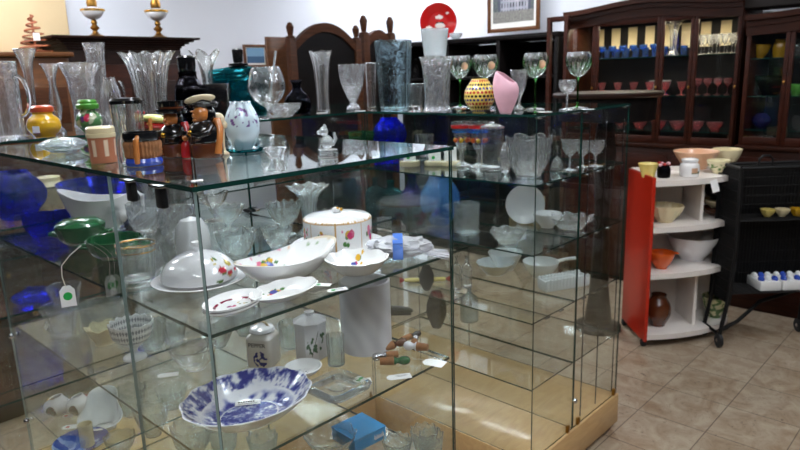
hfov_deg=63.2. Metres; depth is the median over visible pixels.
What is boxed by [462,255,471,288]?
glass bottle
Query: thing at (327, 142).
glass figurine
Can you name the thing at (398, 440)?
glass bowl
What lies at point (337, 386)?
glass ashtray
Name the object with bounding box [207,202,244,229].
glass bowl
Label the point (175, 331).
drinking glass
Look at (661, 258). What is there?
dish
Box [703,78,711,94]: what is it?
goblet
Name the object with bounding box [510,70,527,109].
goblet
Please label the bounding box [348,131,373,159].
glass bowl
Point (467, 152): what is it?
glass shelf
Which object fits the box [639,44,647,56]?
glass goblet
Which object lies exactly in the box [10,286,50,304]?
jar
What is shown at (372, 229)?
glass shelf
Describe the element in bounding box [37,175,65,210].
stoneware crock
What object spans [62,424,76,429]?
price tag
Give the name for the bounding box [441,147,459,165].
candle cup
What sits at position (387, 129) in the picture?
vase
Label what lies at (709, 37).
glass
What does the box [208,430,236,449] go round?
drinking glass
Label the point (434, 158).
candle cup
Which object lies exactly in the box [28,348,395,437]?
glass shelf
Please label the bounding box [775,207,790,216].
dish
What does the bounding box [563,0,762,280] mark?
china cabinet
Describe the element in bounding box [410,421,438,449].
glass bowl
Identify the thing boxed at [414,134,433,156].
drinking glass
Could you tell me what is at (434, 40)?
tumbler
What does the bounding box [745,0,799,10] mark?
case
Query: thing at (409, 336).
stopper
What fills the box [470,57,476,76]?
glass goblet
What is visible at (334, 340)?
drinking glass
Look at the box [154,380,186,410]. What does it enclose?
glass bowl
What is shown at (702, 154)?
mixing bowl
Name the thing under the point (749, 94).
glass shelf
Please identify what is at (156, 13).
oil lamp
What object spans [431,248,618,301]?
glass shelf
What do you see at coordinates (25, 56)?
bud vase
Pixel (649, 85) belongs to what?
pink sherbet
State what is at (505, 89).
vase
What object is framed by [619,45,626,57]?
glass goblet
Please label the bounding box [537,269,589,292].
planter
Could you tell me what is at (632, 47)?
glass goblet
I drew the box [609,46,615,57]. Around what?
glass goblet
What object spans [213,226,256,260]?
glass bowl
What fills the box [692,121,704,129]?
bowl
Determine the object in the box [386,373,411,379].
price tag
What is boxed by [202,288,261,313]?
oval plate
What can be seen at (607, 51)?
tumbler
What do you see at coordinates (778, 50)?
ceramic jar
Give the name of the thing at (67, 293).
price tag
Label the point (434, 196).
vase
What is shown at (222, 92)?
vase
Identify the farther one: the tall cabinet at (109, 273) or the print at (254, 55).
the print at (254, 55)
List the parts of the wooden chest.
drawer, drawer, drawer, drawer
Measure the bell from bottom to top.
0.102 m
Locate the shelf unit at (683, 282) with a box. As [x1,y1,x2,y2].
[621,166,728,345]
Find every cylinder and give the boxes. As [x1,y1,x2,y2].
[332,178,356,208]
[338,272,391,356]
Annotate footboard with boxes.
[359,15,401,233]
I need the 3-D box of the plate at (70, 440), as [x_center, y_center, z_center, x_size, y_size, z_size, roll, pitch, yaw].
[-0.817,0.561,1.665,0.132,0.024,0.132,0,13,6]
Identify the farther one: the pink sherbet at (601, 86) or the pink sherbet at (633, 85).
the pink sherbet at (601, 86)
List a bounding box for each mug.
[121,130,162,166]
[143,111,163,130]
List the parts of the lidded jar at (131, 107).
lid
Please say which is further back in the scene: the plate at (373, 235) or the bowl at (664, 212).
the bowl at (664, 212)
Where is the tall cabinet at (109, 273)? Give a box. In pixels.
[24,35,203,315]
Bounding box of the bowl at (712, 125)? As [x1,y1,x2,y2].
[706,121,723,129]
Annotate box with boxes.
[85,125,117,163]
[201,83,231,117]
[335,412,385,449]
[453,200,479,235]
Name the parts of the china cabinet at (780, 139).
glass door, drawer, door, crown moulding, panel, glass door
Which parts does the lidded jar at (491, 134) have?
lid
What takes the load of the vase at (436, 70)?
on the glass showcase
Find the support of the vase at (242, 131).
on the display case at (298, 148)
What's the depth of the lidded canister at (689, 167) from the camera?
3.94 m
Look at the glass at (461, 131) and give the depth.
2.89 m
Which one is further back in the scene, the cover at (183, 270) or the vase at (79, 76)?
the vase at (79, 76)
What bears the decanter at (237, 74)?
on the display case at (311, 410)
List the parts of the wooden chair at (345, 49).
post, arched rail, panel, post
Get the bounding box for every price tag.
[59,246,80,307]
[62,414,73,417]
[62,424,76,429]
[157,372,178,377]
[308,287,347,293]
[315,283,331,286]
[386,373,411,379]
[421,359,446,367]
[710,174,719,192]
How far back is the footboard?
6.28 m
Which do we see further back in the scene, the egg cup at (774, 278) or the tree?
the tree
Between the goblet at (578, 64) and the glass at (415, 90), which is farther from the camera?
the glass at (415, 90)
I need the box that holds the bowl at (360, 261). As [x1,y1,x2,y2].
[324,248,388,276]
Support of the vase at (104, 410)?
on the display case at (298, 148)
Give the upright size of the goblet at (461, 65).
0.228 m
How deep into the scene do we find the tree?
4.20 m
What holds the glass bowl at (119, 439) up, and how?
on the display case at (298, 148)
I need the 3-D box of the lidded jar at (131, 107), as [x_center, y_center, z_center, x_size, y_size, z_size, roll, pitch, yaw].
[-0.642,-0.240,1.537,0.074,0.122,0.074,10,18,42]
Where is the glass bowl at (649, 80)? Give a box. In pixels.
[649,80,670,91]
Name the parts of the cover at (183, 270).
knob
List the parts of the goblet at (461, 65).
stem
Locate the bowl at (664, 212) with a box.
[654,202,684,222]
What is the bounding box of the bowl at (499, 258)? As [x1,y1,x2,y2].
[488,247,522,270]
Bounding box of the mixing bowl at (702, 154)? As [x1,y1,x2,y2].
[673,148,719,169]
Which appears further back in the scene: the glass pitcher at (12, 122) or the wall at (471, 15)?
the wall at (471, 15)
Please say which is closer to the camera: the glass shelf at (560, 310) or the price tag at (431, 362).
the price tag at (431, 362)
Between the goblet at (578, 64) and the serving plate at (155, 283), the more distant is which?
the goblet at (578, 64)
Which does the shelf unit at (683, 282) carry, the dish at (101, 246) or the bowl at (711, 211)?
the bowl at (711, 211)
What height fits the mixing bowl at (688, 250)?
0.162 m
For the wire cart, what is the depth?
4.07 m
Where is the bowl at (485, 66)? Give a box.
[473,54,497,77]
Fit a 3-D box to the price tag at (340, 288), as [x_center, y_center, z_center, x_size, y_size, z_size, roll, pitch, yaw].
[-0.136,0.124,1.231,0.074,0.002,0.018,-7,14,-21]
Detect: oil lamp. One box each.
[80,0,104,35]
[144,0,167,36]
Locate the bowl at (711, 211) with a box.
[703,205,714,215]
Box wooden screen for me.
[264,37,298,244]
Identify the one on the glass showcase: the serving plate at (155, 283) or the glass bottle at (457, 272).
the glass bottle at (457, 272)
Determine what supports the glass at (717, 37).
on the china cabinet at (626, 22)
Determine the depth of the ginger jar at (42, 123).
1.97 m
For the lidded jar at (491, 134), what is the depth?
2.76 m
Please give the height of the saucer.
0.019 m
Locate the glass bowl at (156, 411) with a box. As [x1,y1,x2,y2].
[131,398,168,438]
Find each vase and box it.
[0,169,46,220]
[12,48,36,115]
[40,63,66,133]
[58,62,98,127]
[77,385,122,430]
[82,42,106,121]
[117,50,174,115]
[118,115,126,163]
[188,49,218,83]
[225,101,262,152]
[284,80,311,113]
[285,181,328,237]
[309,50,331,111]
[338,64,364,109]
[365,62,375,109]
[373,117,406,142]
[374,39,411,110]
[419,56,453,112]
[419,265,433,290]
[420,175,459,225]
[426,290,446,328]
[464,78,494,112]
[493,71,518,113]
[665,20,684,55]
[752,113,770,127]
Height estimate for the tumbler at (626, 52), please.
0.076 m
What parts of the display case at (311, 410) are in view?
glass panel, pane, glass panel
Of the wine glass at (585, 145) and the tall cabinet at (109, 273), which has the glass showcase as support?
the wine glass at (585, 145)
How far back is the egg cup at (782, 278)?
4.02 m
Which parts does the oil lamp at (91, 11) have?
burner, stem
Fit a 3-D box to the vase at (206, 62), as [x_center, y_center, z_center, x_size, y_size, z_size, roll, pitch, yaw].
[-0.795,-0.582,2.686,0.125,0.279,0.121,-9,15,-28]
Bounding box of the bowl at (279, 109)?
[270,103,300,116]
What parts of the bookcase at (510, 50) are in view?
shelf, shelf, shelf, shelf, shelf, shelf, shelf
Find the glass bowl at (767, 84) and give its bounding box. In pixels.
[755,75,781,94]
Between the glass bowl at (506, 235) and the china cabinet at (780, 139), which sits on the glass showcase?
the glass bowl at (506, 235)
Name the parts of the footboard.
post, arched rail, panel, post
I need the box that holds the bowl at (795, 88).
[791,84,799,94]
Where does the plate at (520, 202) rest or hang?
on the glass showcase
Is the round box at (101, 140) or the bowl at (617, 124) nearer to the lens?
the round box at (101, 140)
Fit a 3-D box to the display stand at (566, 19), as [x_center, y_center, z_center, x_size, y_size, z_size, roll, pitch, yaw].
[1.290,-0.615,5.396,0.189,2.134,0.035,10,18,42]
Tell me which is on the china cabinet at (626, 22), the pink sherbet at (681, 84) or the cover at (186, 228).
the pink sherbet at (681, 84)
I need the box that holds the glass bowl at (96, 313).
[77,296,124,332]
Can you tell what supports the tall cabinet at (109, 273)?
on the floor
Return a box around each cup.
[20,211,53,237]
[38,300,78,339]
[44,209,70,230]
[46,281,81,313]
[124,199,158,235]
[155,204,195,245]
[169,418,209,449]
[246,427,277,449]
[399,156,419,166]
[419,427,443,449]
[424,152,440,165]
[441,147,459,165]
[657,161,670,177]
[758,276,764,280]
[771,275,777,280]
[780,275,786,280]
[787,275,793,279]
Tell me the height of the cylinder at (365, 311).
0.172 m
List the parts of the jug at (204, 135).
arm, handle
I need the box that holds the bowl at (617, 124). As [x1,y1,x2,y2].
[615,122,626,126]
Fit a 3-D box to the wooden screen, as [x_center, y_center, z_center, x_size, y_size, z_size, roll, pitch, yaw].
[-1.003,-0.577,5.699,0.030,2.063,0.239,10,18,42]
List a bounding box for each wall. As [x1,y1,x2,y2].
[65,0,393,254]
[393,0,799,190]
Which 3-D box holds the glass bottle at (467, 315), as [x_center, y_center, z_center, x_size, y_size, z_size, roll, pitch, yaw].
[0.351,0.396,3.291,0.093,0.185,0.093,-1,13,2]
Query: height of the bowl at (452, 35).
0.058 m
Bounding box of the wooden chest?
[0,52,101,300]
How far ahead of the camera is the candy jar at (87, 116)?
2.06 m
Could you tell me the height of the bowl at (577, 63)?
0.097 m
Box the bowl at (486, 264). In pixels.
[476,257,514,276]
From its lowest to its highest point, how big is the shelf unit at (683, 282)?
1.084 m
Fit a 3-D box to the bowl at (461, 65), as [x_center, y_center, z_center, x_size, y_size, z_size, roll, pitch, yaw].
[0.268,-0.707,2.916,0.101,0.100,0.101,-2,13,0]
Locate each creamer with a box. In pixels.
[43,393,69,416]
[66,392,86,415]
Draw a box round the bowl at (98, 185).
[55,175,138,194]
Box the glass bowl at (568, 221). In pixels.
[547,211,593,230]
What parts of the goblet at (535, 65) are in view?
stem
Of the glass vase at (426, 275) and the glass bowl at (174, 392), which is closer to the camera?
the glass bowl at (174, 392)
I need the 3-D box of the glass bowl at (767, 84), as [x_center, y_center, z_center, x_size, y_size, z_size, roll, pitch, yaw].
[2.563,-0.967,4.495,0.200,0.131,0.200,10,18,42]
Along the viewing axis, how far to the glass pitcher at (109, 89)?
2.34 m
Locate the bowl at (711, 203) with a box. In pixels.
[704,197,715,207]
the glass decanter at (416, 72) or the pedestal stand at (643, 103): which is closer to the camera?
the pedestal stand at (643, 103)
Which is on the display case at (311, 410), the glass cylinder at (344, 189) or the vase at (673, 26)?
the glass cylinder at (344, 189)
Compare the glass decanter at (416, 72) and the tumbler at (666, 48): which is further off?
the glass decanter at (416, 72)
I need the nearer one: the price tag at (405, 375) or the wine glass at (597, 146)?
the price tag at (405, 375)
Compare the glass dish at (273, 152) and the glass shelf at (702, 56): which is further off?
the glass shelf at (702, 56)
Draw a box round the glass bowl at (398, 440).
[382,431,411,449]
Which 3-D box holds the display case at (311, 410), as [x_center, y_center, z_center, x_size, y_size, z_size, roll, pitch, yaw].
[-0.951,0.344,2.805,0.788,1.566,3.084,10,18,42]
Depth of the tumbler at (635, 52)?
5.24 m
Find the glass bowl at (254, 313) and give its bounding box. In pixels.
[230,306,261,336]
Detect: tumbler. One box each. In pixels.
[102,206,124,232]
[136,177,165,199]
[165,176,193,204]
[420,28,448,56]
[604,49,609,58]
[613,49,619,57]
[623,48,629,57]
[633,48,639,56]
[642,47,648,56]
[664,46,668,55]
[680,45,687,54]
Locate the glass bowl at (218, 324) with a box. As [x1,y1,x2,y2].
[198,316,233,348]
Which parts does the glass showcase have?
glass panel, pane, panel, glass panel, glass panel, glass panel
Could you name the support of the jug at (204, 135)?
on the display case at (298, 148)
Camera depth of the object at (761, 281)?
4.02 m
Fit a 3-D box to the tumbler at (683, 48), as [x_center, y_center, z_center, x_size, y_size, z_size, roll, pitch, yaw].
[2.186,-1.343,5.003,0.056,0.076,0.056,10,18,42]
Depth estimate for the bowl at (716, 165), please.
4.03 m
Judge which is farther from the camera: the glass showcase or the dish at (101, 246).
the glass showcase
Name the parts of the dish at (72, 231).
handle, lid, dish, handle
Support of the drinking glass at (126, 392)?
on the display case at (298, 148)
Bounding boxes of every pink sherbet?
[598,83,605,90]
[613,82,622,89]
[629,82,638,89]
[645,82,653,89]
[662,82,670,94]
[677,81,686,94]
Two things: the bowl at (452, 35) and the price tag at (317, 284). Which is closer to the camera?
the price tag at (317, 284)
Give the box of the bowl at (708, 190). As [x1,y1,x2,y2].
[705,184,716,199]
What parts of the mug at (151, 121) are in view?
arm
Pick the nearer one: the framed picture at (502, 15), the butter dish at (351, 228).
the butter dish at (351, 228)
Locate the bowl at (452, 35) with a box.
[449,33,462,38]
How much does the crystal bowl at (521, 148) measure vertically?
0.165 m
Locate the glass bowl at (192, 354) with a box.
[168,337,216,371]
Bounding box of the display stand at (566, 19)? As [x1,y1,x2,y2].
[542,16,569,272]
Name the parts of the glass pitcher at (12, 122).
handle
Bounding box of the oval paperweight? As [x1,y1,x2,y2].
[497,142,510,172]
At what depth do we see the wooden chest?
4.21 m
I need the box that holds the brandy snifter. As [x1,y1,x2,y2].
[247,51,285,118]
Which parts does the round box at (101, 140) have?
lid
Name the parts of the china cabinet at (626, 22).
door, drawer, glass door, door, glass door, drawer, crown moulding, panel, glass door, drawer, glass door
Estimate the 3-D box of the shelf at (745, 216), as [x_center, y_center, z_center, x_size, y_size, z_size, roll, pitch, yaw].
[2.305,-0.050,3.988,0.581,0.006,0.205,-2,13,0]
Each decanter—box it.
[174,55,203,124]
[213,49,266,115]
[400,167,421,207]
[413,58,419,77]
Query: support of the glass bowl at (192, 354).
on the display case at (298, 148)
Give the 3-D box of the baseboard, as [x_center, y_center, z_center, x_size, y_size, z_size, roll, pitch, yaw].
[-1.736,0.415,5.876,0.016,0.100,5.000,10,18,42]
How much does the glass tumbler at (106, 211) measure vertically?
0.073 m
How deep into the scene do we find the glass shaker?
1.66 m
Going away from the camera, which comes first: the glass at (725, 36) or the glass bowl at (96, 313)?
the glass bowl at (96, 313)
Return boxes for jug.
[155,100,188,157]
[181,131,190,157]
[184,94,223,158]
[648,291,670,326]
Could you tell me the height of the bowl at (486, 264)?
0.060 m
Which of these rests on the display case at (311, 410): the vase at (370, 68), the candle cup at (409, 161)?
the vase at (370, 68)
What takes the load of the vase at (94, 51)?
on the display case at (311, 410)
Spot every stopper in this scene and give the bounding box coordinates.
[372,351,398,360]
[380,356,409,364]
[386,338,406,349]
[400,331,420,340]
[403,341,428,350]
[411,334,418,342]
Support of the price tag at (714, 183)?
hanging from the shelf unit at (683, 282)
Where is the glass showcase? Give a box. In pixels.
[363,103,630,449]
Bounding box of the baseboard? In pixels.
[233,221,391,261]
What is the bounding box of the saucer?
[284,358,321,376]
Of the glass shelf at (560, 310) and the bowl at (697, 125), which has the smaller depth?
the glass shelf at (560, 310)
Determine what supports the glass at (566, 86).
on the glass showcase
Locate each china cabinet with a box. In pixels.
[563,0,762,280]
[730,8,799,317]
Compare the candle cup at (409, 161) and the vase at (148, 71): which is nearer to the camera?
the vase at (148, 71)
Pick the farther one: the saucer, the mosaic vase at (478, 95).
the mosaic vase at (478, 95)
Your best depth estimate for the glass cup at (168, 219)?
1.58 m
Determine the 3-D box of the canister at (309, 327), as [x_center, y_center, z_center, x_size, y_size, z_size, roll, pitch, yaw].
[-0.211,0.255,1.528,0.076,0.114,0.076,-4,13,-11]
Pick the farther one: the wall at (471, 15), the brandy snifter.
the wall at (471, 15)
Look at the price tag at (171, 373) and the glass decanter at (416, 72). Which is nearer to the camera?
the price tag at (171, 373)
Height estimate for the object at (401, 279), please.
0.029 m
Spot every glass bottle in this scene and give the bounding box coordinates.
[366,177,383,216]
[382,180,401,216]
[453,255,461,290]
[460,287,478,323]
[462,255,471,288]
[754,74,757,94]
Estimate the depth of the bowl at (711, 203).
4.16 m
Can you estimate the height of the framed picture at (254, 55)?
0.200 m
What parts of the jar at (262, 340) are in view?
lid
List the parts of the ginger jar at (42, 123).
lid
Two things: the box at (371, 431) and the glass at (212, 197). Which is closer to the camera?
the box at (371, 431)
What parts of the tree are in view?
stem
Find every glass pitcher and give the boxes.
[0,61,32,141]
[100,77,125,125]
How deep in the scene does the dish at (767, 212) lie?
3.96 m
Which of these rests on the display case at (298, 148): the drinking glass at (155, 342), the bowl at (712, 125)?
the drinking glass at (155, 342)
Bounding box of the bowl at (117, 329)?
[107,313,153,361]
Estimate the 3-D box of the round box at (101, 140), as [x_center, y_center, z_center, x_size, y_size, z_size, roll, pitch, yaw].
[-0.596,-0.161,1.300,0.055,0.071,0.055,-2,13,-1]
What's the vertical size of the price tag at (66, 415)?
0.001 m
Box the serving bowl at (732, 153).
[712,147,742,161]
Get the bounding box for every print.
[246,48,264,62]
[374,431,383,439]
[493,0,533,23]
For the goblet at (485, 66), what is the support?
on the glass showcase
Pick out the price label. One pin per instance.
(249, 402)
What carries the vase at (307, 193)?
on the display case at (298, 148)
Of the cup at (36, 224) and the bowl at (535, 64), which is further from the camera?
the bowl at (535, 64)
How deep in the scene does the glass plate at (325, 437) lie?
1.64 m
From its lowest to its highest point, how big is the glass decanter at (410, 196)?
0.247 m
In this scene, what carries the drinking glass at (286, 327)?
on the display case at (298, 148)
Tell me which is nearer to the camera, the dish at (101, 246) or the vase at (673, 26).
the dish at (101, 246)
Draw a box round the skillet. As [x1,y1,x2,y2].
[523,256,575,278]
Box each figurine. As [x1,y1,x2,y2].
[216,113,229,154]
[316,124,337,157]
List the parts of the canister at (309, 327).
lid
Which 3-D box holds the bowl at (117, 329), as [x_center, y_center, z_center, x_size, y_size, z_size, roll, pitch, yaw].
[-0.638,0.273,1.553,0.102,0.094,0.104,-4,13,-8]
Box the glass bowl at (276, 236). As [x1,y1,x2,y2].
[260,223,291,248]
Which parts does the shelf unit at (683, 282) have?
panel, panel, shelf, shelf, shelf, shelf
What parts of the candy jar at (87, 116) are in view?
lid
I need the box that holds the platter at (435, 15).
[420,2,456,37]
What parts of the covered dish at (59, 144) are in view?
lid, dish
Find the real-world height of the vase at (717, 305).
0.143 m
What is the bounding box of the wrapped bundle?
[366,233,448,259]
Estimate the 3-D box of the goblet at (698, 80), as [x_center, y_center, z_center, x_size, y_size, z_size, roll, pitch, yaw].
[2.243,-1.044,4.899,0.060,0.121,0.060,10,18,42]
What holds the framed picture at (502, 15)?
attached to the wall at (471, 15)
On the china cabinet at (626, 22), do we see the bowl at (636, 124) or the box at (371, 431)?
the bowl at (636, 124)
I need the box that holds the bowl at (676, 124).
[669,120,684,128]
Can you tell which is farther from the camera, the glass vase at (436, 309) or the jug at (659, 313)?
the jug at (659, 313)
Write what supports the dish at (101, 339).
on the display case at (298, 148)
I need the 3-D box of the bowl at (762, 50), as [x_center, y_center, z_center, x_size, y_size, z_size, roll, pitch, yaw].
[2.491,-1.202,4.503,0.140,0.091,0.140,10,18,42]
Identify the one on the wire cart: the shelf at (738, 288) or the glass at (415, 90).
the shelf at (738, 288)
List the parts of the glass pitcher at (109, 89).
handle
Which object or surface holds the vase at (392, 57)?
on the glass showcase
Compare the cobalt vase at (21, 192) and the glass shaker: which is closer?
the glass shaker
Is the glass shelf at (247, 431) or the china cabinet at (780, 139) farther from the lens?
the china cabinet at (780, 139)
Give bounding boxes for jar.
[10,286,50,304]
[14,319,63,389]
[26,105,61,137]
[75,99,102,133]
[108,97,144,150]
[246,321,280,367]
[480,121,504,170]
[772,39,785,57]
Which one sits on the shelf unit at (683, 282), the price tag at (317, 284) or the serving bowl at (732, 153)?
the serving bowl at (732, 153)
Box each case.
[0,102,468,449]
[0,133,455,449]
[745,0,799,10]
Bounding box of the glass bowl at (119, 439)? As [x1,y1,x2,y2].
[103,427,135,449]
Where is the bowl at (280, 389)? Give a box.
[179,366,311,432]
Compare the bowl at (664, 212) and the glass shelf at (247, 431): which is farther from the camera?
the bowl at (664, 212)
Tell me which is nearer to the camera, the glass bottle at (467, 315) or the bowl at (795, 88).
the glass bottle at (467, 315)
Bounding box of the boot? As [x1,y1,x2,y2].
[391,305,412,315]
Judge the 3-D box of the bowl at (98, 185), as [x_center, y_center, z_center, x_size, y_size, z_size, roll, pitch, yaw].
[-1.044,-0.112,2.256,0.265,0.086,0.265,10,18,42]
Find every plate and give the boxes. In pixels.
[52,426,107,449]
[150,268,245,292]
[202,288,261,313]
[202,297,261,316]
[292,233,381,243]
[303,419,357,449]
[506,186,544,224]
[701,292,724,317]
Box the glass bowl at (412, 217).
[395,206,432,228]
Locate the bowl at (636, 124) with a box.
[633,121,646,127]
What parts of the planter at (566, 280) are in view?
panel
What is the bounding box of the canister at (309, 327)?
[293,309,326,360]
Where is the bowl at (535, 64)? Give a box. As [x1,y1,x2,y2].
[523,52,547,77]
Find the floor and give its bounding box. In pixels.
[0,225,799,449]
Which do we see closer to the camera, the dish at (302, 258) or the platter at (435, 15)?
the dish at (302, 258)
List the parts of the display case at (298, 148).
glass door, glass panel, hinge plate, hinge plate, glass door, pane, glass panel, glass panel, glass panel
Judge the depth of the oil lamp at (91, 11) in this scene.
4.45 m
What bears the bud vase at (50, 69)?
on the display case at (311, 410)
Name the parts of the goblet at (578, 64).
stem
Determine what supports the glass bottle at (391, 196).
on the display case at (311, 410)
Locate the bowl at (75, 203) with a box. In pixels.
[56,189,144,221]
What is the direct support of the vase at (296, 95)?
on the display case at (311, 410)
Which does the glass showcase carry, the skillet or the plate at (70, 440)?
the skillet
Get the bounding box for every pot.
[638,162,658,177]
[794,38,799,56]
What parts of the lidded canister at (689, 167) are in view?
lid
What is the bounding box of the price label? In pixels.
[235,399,260,405]
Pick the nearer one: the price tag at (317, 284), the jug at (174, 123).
the price tag at (317, 284)
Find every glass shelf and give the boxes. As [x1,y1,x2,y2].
[0,150,459,231]
[0,187,465,319]
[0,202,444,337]
[0,229,465,407]
[0,272,463,449]
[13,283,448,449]
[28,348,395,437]
[137,431,279,449]
[368,160,577,186]
[372,218,575,256]
[390,266,573,324]
[391,316,572,390]
[419,151,624,174]
[420,298,616,361]
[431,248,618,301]
[453,200,621,238]
[569,124,728,133]
[599,53,735,59]
[662,94,731,96]
[745,125,799,131]
[748,93,799,96]
[751,57,799,58]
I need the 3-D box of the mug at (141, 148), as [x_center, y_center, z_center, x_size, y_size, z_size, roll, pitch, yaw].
[-0.492,-0.147,1.243,0.070,0.062,0.071,9,17,39]
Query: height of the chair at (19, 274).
1.029 m
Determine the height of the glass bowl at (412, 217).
0.079 m
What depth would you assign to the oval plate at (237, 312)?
1.10 m
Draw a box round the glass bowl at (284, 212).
[265,199,300,236]
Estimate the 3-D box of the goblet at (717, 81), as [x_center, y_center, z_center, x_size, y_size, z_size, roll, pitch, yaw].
[2.347,-1.025,4.803,0.060,0.121,0.060,10,18,42]
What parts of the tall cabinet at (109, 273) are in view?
cornice, door panel, door, door, door panel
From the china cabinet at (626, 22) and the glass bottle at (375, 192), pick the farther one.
the china cabinet at (626, 22)
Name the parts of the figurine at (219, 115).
stem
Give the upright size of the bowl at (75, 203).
0.120 m
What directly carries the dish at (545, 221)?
on the glass showcase
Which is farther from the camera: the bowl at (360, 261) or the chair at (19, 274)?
the chair at (19, 274)
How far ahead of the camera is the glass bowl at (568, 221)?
2.81 m
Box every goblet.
[451,55,470,107]
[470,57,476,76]
[473,54,497,107]
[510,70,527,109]
[522,52,548,109]
[565,51,591,108]
[599,47,605,58]
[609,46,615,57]
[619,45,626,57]
[629,45,636,57]
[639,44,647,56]
[650,44,656,56]
[695,78,701,94]
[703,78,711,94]
[713,78,722,94]
[723,78,732,94]
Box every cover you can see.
[160,240,237,287]
[175,216,210,255]
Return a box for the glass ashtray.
[308,369,371,403]
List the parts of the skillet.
dish, handle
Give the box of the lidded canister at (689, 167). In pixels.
[679,157,699,176]
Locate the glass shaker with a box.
[77,420,94,447]
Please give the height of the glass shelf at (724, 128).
0.006 m
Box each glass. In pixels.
[114,238,155,282]
[114,380,146,417]
[133,316,166,351]
[156,312,187,344]
[197,189,227,222]
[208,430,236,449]
[278,317,294,349]
[326,331,344,366]
[408,83,423,109]
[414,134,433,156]
[451,121,471,166]
[468,121,488,168]
[558,80,575,109]
[561,139,579,170]
[576,141,591,167]
[587,140,604,166]
[698,34,705,54]
[706,34,713,53]
[714,33,720,53]
[721,33,728,53]
[729,32,736,52]
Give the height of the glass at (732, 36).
0.141 m
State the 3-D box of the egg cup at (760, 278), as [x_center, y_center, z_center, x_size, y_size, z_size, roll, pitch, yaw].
[2.243,0.336,4.036,0.033,0.040,0.052,-2,13,0]
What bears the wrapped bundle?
on the display case at (298, 148)
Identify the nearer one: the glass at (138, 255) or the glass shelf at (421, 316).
the glass at (138, 255)
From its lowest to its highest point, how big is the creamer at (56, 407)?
0.059 m
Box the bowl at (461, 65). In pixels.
[451,55,470,78]
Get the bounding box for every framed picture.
[242,44,266,66]
[487,0,540,32]
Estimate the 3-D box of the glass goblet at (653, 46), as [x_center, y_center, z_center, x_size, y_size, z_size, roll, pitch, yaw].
[1.964,-1.353,5.031,0.060,0.096,0.060,10,18,42]
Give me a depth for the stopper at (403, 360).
1.47 m
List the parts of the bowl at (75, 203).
handle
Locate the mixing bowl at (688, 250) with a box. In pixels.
[667,231,717,261]
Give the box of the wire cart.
[702,154,799,346]
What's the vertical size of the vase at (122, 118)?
0.093 m
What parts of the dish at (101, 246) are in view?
handle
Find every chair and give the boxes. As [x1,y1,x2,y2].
[0,219,96,422]
[285,22,366,276]
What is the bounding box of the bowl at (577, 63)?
[566,51,590,76]
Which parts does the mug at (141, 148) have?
handle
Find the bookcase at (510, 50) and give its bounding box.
[403,31,563,262]
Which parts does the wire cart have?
handle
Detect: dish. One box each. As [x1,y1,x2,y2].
[37,137,87,152]
[47,216,112,247]
[76,231,143,261]
[83,327,114,346]
[233,235,335,283]
[248,276,317,302]
[263,146,285,158]
[303,207,372,252]
[533,210,561,228]
[651,249,678,268]
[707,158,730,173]
[760,208,775,216]
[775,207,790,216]
[789,207,799,215]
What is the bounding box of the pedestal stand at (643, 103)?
[553,90,663,335]
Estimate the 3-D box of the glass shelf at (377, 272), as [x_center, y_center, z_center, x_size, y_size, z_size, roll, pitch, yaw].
[-0.940,0.630,2.873,0.752,0.006,3.054,10,18,42]
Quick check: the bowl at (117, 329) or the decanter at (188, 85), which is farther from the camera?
the decanter at (188, 85)
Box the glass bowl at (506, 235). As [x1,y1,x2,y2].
[489,225,526,245]
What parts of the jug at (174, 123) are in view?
arm, handle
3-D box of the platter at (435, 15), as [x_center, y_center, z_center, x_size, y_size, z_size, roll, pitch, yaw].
[0.372,-1.981,6.349,0.362,0.362,0.136,-2,13,-1]
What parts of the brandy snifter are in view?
glass rod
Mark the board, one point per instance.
(50, 15)
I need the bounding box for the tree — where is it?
[19,14,52,51]
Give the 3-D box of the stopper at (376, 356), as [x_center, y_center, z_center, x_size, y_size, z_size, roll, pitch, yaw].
[-0.035,0.303,1.507,0.062,0.019,0.019,-5,13,-15]
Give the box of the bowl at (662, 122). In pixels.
[651,120,666,128]
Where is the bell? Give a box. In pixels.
[549,146,563,170]
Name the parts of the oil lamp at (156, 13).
burner, stem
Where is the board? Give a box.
[0,0,69,51]
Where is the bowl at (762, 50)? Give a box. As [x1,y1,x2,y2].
[756,44,771,57]
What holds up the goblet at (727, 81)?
on the china cabinet at (626, 22)
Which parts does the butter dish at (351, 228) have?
knob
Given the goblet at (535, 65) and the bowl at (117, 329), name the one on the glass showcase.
the goblet at (535, 65)
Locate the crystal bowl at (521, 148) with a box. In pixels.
[505,133,552,177]

